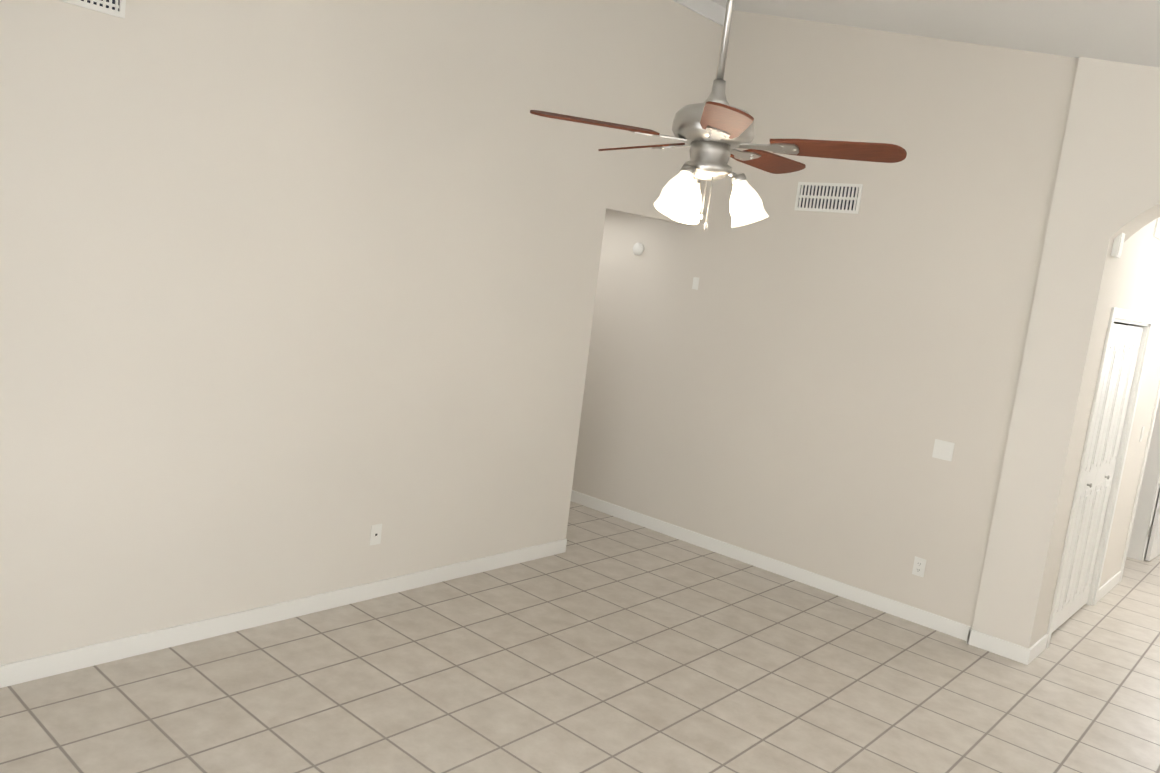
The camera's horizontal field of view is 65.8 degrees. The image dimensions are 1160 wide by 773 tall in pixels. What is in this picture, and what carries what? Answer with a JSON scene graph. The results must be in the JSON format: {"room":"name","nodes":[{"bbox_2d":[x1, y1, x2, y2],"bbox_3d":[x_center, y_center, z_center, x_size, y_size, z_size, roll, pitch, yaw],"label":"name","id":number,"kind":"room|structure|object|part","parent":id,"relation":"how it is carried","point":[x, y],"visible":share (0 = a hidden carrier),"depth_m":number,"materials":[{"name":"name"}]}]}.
{"room":"empty living room","nodes":[
{"label":"empty living room","id":0,"kind":"room"},
{"bbox_2d":[0,0,721,664],"bbox_3d":[-1.183,-0.793,4.515,0.120,4.000,5.930,13,10,40],"label":"wall","id":1,"kind":"structure","parent":0,"point":[296,298],"depth_m":4.32,"materials":[{"name":"beige paint"}]},
{"bbox_2d":[58,0,125,17],"bbox_3d":[-1.884,-1.549,3.397,0.011,0.210,0.310,13,10,40],"label":"air vent","id":2,"kind":"object","parent":1,"relation":"in","point":[121,6],"visible":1,"depth_m":3.46,"materials":[{"name":"white plastic"}]},
{"bbox_2d":[81,0,119,10],"bbox_3d":[-1.887,-1.550,3.400,0.002,0.170,0.270,13,10,40],"label":"throat","id":3,"kind":"object","parent":2,"relation":"attached to","point":[107,6],"visible":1,"depth_m":3.48,"materials":[{"name":"grey metal"}]},
{"bbox_2d":[370,524,381,545],"bbox_3d":[-1.122,0.815,4.929,0.006,0.115,0.070,13,10,40],"label":"outlet","id":4,"kind":"object","parent":1,"relation":"attached to","point":[375,535],"visible":1,"depth_m":4.93,"materials":[{"name":"white plastic"}]},
{"bbox_2d":[0,490,1147,687],"bbox_3d":[0.669,1.125,6.653,7.753,0.095,11.260,13,10,40],"label":"baseboard","id":5,"kind":"structure","parent":1,"relation":"attached to","point":[22,671],"depth_m":5.24,"materials":[{"name":"white paint"}]},
{"bbox_2d":[673,0,725,25],"bbox_3d":[-0.870,-2.607,4.266,0.022,0.150,5.810,13,10,40],"label":"trim band","id":6,"kind":"object","parent":1,"relation":"attached to","point":[712,11],"visible":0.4,"depth_m":6.27,"materials":[{"name":"white paint"}]},
{"bbox_2d":[0,501,1159,772],"bbox_3d":[-0.316,1.236,5.765,7.475,0.120,16.500,13,10,40],"label":"floor","id":7,"kind":"structure","parent":0,"point":[606,643],"depth_m":4.30,"materials":[{"name":"beige tile"}]},
{"bbox_2d":[572,10,1159,647],"bbox_3d":[1.180,-0.887,6.558,7.920,4.200,0.340,13,10,40],"label":"wall","id":8,"kind":"structure","parent":0,"point":[784,382],"depth_m":5.70,"materials":[{"name":"beige paint"}]},
{"bbox_2d":[633,242,643,254],"bbox_3d":[0.451,-1.075,6.998,0.100,0.100,0.028,13,10,40],"label":"smoke detector","id":9,"kind":"object","parent":8,"relation":"attached to","point":[638,248],"visible":1,"depth_m":6.98,"materials":[{"name":"white plastic"}]},
{"bbox_2d":[692,277,698,289],"bbox_3d":[0.860,-0.767,6.664,0.050,0.090,0.005,13,10,40],"label":"light switch","id":10,"kind":"object","parent":8,"relation":"attached to","point":[695,283],"visible":1,"depth_m":6.66,"materials":[{"name":"white plastic"}]},
{"bbox_2d":[794,182,862,213],"bbox_3d":[1.647,-1.256,5.956,0.460,0.190,0.011,13,10,40],"label":"air vent","id":11,"kind":"object","parent":8,"relation":"in","point":[829,197],"visible":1,"depth_m":5.95,"materials":[{"name":"white plastic"}]},
{"bbox_2d":[798,185,858,209],"bbox_3d":[1.650,-1.256,5.959,0.420,0.150,0.002,13,10,40],"label":"throat","id":12,"kind":"object","parent":11,"relation":"attached to","point":[828,195],"visible":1,"depth_m":5.95,"materials":[{"name":"grey metal"}]},
{"bbox_2d":[912,556,925,576],"bbox_3d":[2.124,1.130,5.612,0.072,0.115,0.008,13,10,40],"label":"electrical outlet","id":13,"kind":"object","parent":8,"relation":"attached to","point":[919,565],"visible":1,"depth_m":5.61,"materials":[{"name":"white plastic"}]},
{"bbox_2d":[932,439,954,460],"bbox_3d":[2.228,0.391,5.497,0.118,0.115,0.010,13,10,40],"label":"double light switch","id":14,"kind":"object","parent":8,"relation":"attached to","point":[942,450],"visible":1,"depth_m":5.50,"materials":[{"name":"white plastic"}]},
{"bbox_2d":[711,0,1159,67],"bbox_3d":[3.264,-1.117,2.557,9.500,2.100,16.900,13,10,40],"label":"ceiling","id":15,"kind":"structure","parent":0,"point":[1125,31],"depth_m":4.71,"materials":[{"name":"white paint"}]},
{"bbox_2d":[530,0,906,229],"bbox_3d":[0.543,-1.253,3.193,1.271,1.391,1.230,13,10,40],"label":"ceiling fan","id":16,"kind":"object","parent":15,"relation":"hanging from","point":[715,130],"visible":1,"depth_m":3.13,"materials":[{"name":"brown wood"}]},
{"bbox_2d":[1045,219,1159,634],"bbox_3d":[4.732,-0.441,7.189,0.120,4.000,5.270,13,10,40],"label":"wall","id":17,"kind":"structure","parent":0,"point":[1137,285],"depth_m":6.35,"materials":[{"name":"beige paint"}]},
{"bbox_2d":[1045,307,1154,648],"bbox_3d":[3.343,0.572,5.870,0.120,2.030,1.210,13,10,40],"label":"door frame","id":18,"kind":"structure","parent":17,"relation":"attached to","point":[1145,326],"depth_m":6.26,"materials":[{"name":"white paint"}]},
{"bbox_2d":[1052,323,1142,632],"bbox_3d":[3.371,0.584,5.843,0.060,1.980,1.159,13,10,40],"label":"bifold closet door","id":19,"kind":"structure","parent":18,"relation":"attached to","point":[1115,391],"depth_m":5.87,"materials":[{"name":"white paint"}]},
{"bbox_3d":[3.380,0.616,5.839,0.030,0.028,0.539,13,10,40],"label":"knob","id":20,"kind":"part","parent":19,"relation":"part of","materials":[{"name":"silver metal"}]},
{"bbox_2d":[1111,233,1124,257],"bbox_3d":[2.980,-0.786,4.957,0.034,0.140,0.100,13,10,40],"label":"box","id":21,"kind":"object","parent":17,"relation":"attached to","point":[1117,247],"visible":0.94,"depth_m":4.93,"materials":[{"name":"white plastic"}]},
{"bbox_2d":[1119,381,1159,581],"bbox_3d":[4.741,0.508,7.356,0.016,2.090,1.070,13,10,40],"label":"door frame","id":22,"kind":"structure","parent":17,"relation":"attached to","point":[1139,488],"depth_m":7.03,"materials":[{"name":"white paint"}]},
{"bbox_2d":[1139,426,1144,441],"bbox_3d":[4.204,0.355,6.698,0.010,0.115,0.072,13,10,40],"label":"light switch","id":23,"kind":"object","parent":17,"relation":"attached to","point":[1141,435],"visible":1,"depth_m":6.68,"materials":[{"name":"white plastic"}]},
{"bbox_2d":[1126,398,1159,560],"bbox_3d":[4.687,0.526,7.403,0.120,2.030,0.950,13,10,40],"label":"liner","id":24,"kind":"object","parent":17,"relation":"attached to","point":[1144,509],"depth_m":7.80,"materials":[{"name":"white paint"}]},
{"bbox_2d":[1145,493,1159,560],"bbox_3d":[5.399,0.528,8.022,0.038,2.010,0.910,14,11,43],"label":"pantry door","id":25,"kind":"structure","parent":24,"relation":"attached to","point":[1153,551],"depth_m":7.82,"materials":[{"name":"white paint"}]},
{"bbox_2d":[1153,217,1159,239],"bbox_3d":[3.783,-1.042,5.828,0.011,0.160,0.360,13,10,40],"label":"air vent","id":26,"kind":"object","parent":17,"relation":"in","point":[1156,234],"visible":0.9,"depth_m":5.73,"materials":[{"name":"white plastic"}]}
]}

